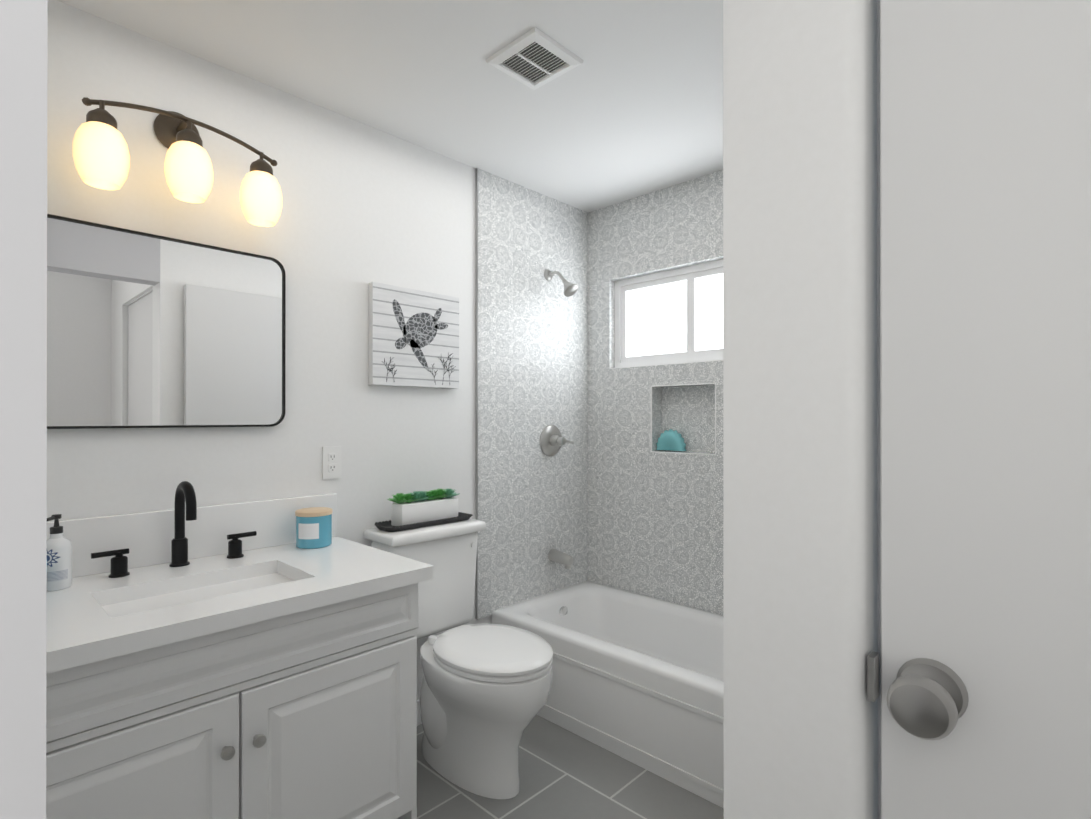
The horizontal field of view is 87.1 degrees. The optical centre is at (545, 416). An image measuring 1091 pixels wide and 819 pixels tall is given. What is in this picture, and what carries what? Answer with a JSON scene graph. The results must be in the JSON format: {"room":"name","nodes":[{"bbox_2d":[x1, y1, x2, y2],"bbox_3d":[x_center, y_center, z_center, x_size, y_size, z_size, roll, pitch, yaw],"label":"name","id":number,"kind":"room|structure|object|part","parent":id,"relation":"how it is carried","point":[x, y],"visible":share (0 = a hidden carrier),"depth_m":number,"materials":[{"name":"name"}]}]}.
{"room":"bathroom","nodes":[
{"label":"bathroom","id":0,"kind":"room"},
{"bbox_2d":[0,0,47,818],"bbox_3d":[-0.381,0.071,0.098,0.120,2.440,2.000,0,0,44],"label":"wall","id":1,"kind":"structure","parent":0,"point":[23,307],"depth_m":0.21,"materials":[{"name":"grey paint"}]},
{"bbox_2d":[47,0,490,699],"bbox_3d":[-1.038,0.075,1.986,0.120,2.440,3.820,0,0,44],"label":"wall","id":2,"kind":"structure","parent":0,"point":[363,206],"depth_m":2.05,"materials":[{"name":"white paint"}]},
{"bbox_2d":[47,214,285,428],"bbox_3d":[-1.181,-0.256,1.730,0.024,0.580,0.770,0,0,44],"label":"mirror","id":3,"kind":"object","parent":2,"relation":"attached to","point":[146,330],"visible":0.85,"depth_m":1.73,"materials":[{"name":"black"}]},
{"bbox_2d":[73,97,281,226],"bbox_3d":[-1.079,-0.787,1.727,0.177,0.314,0.539,0,0,44],"label":"sconce","id":4,"kind":"object","parent":2,"relation":"attached to","point":[101,156],"visible":1,"depth_m":1.67,"materials":[{"name":"white glass"}]},
{"bbox_2d":[47,493,336,577],"bbox_3d":[-1.145,0.366,1.767,0.021,0.160,1.045,0,0,44],"label":"backsplash","id":5,"kind":"structure","parent":2,"relation":"attached to","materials":[{"name":"white stone"}]},
{"bbox_2d":[322,446,340,478],"bbox_3d":[-0.797,0.172,2.144,0.008,0.120,0.072,0,0,44],"label":"electrical outlet plate","id":6,"kind":"object","parent":2,"relation":"attached to","point":[331,462],"visible":1,"depth_m":2.14,"materials":[{"name":"white plastic"}]},
{"bbox_2d":[369,282,458,388],"bbox_3d":[-0.539,-0.324,2.396,0.033,0.400,0.420,0,0,44],"label":"art","id":7,"kind":"object","parent":2,"relation":"attached to","point":[413,338],"visible":1,"depth_m":2.36,"materials":[{"name":"white wood"}]},
{"bbox_2d":[382,299,455,384],"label":"print","id":8,"kind":"object","parent":7,"relation":"attached to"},
{"bbox_2d":[417,699,421,725],"bbox_3d":[-0.552,1.246,2.396,0.012,0.100,0.676,0,0,44],"label":"baseboard","id":9,"kind":"structure","parent":2,"relation":"attached to","point":[419,722],"depth_m":2.41,"materials":[{"name":"white wood"}]},
{"bbox_2d":[475,168,477,619],"bbox_3d":[-0.317,-0.105,2.644,0.014,2.078,0.004,0,0,44],"label":"trim","id":10,"kind":"structure","parent":2,"relation":"attached to","point":[476,467],"depth_m":2.64,"materials":[{"name":"silver metal"}]},
{"bbox_2d":[478,168,587,618],"bbox_3d":[-0.041,-0.104,2.933,0.012,2.078,0.795,0,0,44],"label":"wall tile","id":11,"kind":"structure","parent":2,"relation":"attached to","point":[532,384],"depth_m":2.88,"materials":[{"name":"grey tile"}]},
{"bbox_2d":[540,425,573,455],"bbox_3d":[0.063,0.126,2.964,0.094,0.164,0.168,0,0,44],"label":"shower valve","id":12,"kind":"object","parent":11,"relation":"attached to","point":[552,440],"visible":1,"depth_m":2.96,"materials":[{"name":"silver metal"}]},
{"bbox_2d":[548,549,572,568],"bbox_3d":[0.082,0.733,2.955,0.137,0.082,0.062,0,0,44],"label":"tub spout","id":13,"kind":"object","parent":11,"relation":"attached to","point":[560,557],"visible":1,"depth_m":2.93,"materials":[{"name":"silver metal"}]},
{"bbox_2d":[544,269,577,296],"bbox_3d":[0.082,-0.683,2.916,0.190,0.160,0.080,0,0,44],"label":"shower head","id":14,"kind":"object","parent":11,"relation":"attached to","point":[570,289],"visible":1,"depth_m":2.89},
{"bbox_2d":[57,0,722,212],"bbox_3d":[0.046,-1.187,0.952,3.120,0.080,3.820,0,0,44],"label":"ceiling","id":15,"kind":"structure","parent":0,"point":[630,107],"depth_m":1.92,"materials":[{"name":"white paint"}]},
{"bbox_2d":[486,27,582,89],"bbox_3d":[-0.035,-1.137,1.845,0.224,0.016,0.222,0,0,44],"label":"ceiling vent","id":16,"kind":"object","parent":15,"relation":"in","point":[534,54],"visible":1,"depth_m":1.83,"materials":[{"name":"white plastic"}]},
{"bbox_2d":[417,715,723,818],"bbox_3d":[0.046,1.333,0.947,3.120,0.080,3.820,0,0,44],"label":"floor","id":17,"kind":"structure","parent":0,"point":[565,773],"depth_m":1.98,"materials":[{"name":"tile"}]},
{"bbox_2d":[46,481,432,818],"bbox_3d":[-0.924,0.742,1.555,0.632,1.104,1.045,0,0,44],"label":"bathroom vanity","id":18,"kind":"object","parent":17,"relation":"on","point":[246,660],"visible":1,"depth_m":1.46,"materials":[{"name":"white wood"}]},
{"bbox_3d":[-0.743,0.782,1.338,0.030,0.030,0.030,0,0,44],"label":"knob","id":19,"kind":"part","parent":18,"relation":"part of","materials":[{"name":"silver metal"}]},
{"bbox_2d":[46,536,432,673],"bbox_3d":[-0.924,0.466,1.556,0.632,0.040,1.045,0,0,44],"label":"countertop","id":20,"kind":"structure","parent":18,"relation":"on","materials":[{"name":"white stone"}]},
{"bbox_2d":[47,514,71,590],"bbox_3d":[-1.270,0.350,1.490,0.064,0.191,0.064,0,0,44],"label":"soap bottle","id":21,"kind":"object","parent":20,"relation":"on","point":[59,561],"visible":0.94,"depth_m":1.48,"materials":[{"name":"white plastic"}]},
{"bbox_2d":[91,481,256,577],"bbox_3d":[-1.061,0.318,1.687,0.156,0.256,0.424,0,0,44],"label":"faucet","id":22,"kind":"object","parent":20,"relation":"on","point":[179,566],"depth_m":1.70,"materials":[{"name":"black metal"}]},
{"bbox_2d":[296,514,331,548],"bbox_3d":[-0.801,0.392,1.985,0.116,0.108,0.116,0,0,44],"label":"candle jar","id":23,"kind":"object","parent":20,"relation":"on","point":[313,532],"visible":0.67,"depth_m":1.94,"materials":[{"name":"blue glass"}]},
{"bbox_2d":[295,507,332,516],"bbox_3d":[-0.801,0.330,1.985,0.120,0.015,0.120,0,0,44],"label":"lid","id":24,"kind":"object","parent":23,"relation":"on","point":[314,511],"visible":1,"depth_m":1.95,"materials":[{"name":"beige wood"}]},
{"bbox_3d":[-0.695,0.783,1.389,0.030,0.030,0.030,0,0,44],"label":"knob","id":25,"kind":"part","parent":18,"relation":"part of","materials":[{"name":"silver metal"}]},
{"bbox_2d":[363,518,552,798],"bbox_3d":[-0.284,0.865,2.129,0.745,0.860,0.444,0,0,44],"label":"toilet","id":26,"kind":"object","parent":17,"relation":"on","point":[485,690],"visible":0.98,"depth_m":2.00,"materials":[{"name":"white ceramic"}]},
{"bbox_2d":[374,488,472,531],"bbox_3d":[-0.484,0.366,2.321,0.138,0.136,0.410,0,0,44],"label":"potted plant","id":27,"kind":"object","parent":26,"relation":"on","point":[420,509],"visible":1,"depth_m":2.27,"materials":[{"name":"white"}]},
{"bbox_3d":[-0.201,0.827,2.049,0.511,0.050,0.372,0,0,44],"label":"seat","id":28,"kind":"part","parent":26,"relation":"part of","materials":[{"name":"white plastic"}]},
{"bbox_2d":[491,581,723,808],"bbox_3d":[0.581,1.105,2.389,1.654,0.382,0.712,0,0,44],"label":"bathtub","id":29,"kind":"object","parent":17,"relation":"on","point":[638,679],"visible":0.58,"depth_m":2.29,"materials":[{"name":"white ceramic"}]},
{"bbox_2d":[588,170,722,614],"bbox_3d":[0.834,0.076,2.742,1.780,2.440,0.140,0,0,44],"label":"wall","id":30,"kind":"structure","parent":0,"point":[655,524],"depth_m":2.93,"materials":[{"name":"tile"}]},
{"bbox_2d":[610,259,722,368],"bbox_3d":[0.705,-0.501,2.837,0.896,0.485,0.093,0,0,44],"label":"window","id":31,"kind":"structure","parent":30,"relation":"in","point":[675,315],"depth_m":2.92,"materials":[{"name":"white plastic"}]},
{"bbox_2d":[656,429,685,450],"bbox_3d":[0.635,0.118,2.902,0.172,0.108,0.068,0,0,44],"label":"seashell ornament","id":32,"kind":"object","parent":30,"relation":"in","point":[671,439],"visible":1,"depth_m":2.88,"materials":[{"name":"teal ceramic"}]},
{"bbox_2d":[651,383,715,454],"bbox_3d":[0.667,0.013,2.804,0.358,0.340,0.002,0,0,44],"label":"trim","id":33,"kind":"structure","parent":30,"relation":"attached to","point":[715,418],"depth_m":2.80,"materials":[{"name":"white tile"}]},
{"bbox_2d":[723,0,877,818],"bbox_3d":[0.964,0.074,1.455,0.188,2.440,1.820,0,0,44],"label":"wall","id":34,"kind":"structure","parent":0,"point":[800,599],"depth_m":0.79,"materials":[{"name":"white paint"}]},
{"bbox_3d":[0.861,0.072,0.378,1.152,2.440,0.120,0,0,44],"label":"wall","id":35,"kind":"structure","parent":0,"visible":0},
{"bbox_2d":[877,0,880,818],"bbox_3d":[0.475,0.275,0.798,0.014,2.034,0.045,0,0,44],"label":"door frame","id":36,"kind":"structure","parent":35,"relation":"attached to","point":[878,400],"depth_m":0.79,"materials":[{"name":"grey paint"}]},
{"bbox_2d":[867,0,1090,818],"bbox_3d":[0.689,0.273,0.470,0.766,2.026,0.115,0,0,44],"label":"hall door","id":37,"kind":"structure","parent":35,"relation":"in","point":[985,310],"depth_m":0.67,"materials":[{"name":"white paint"}]},
{"bbox_3d":[0.438,0.335,0.687,0.102,0.074,0.081,0,0,44],"label":"knob","id":38,"kind":"part","parent":37,"relation":"part of","materials":[{"name":"grey metal"}]}
]}

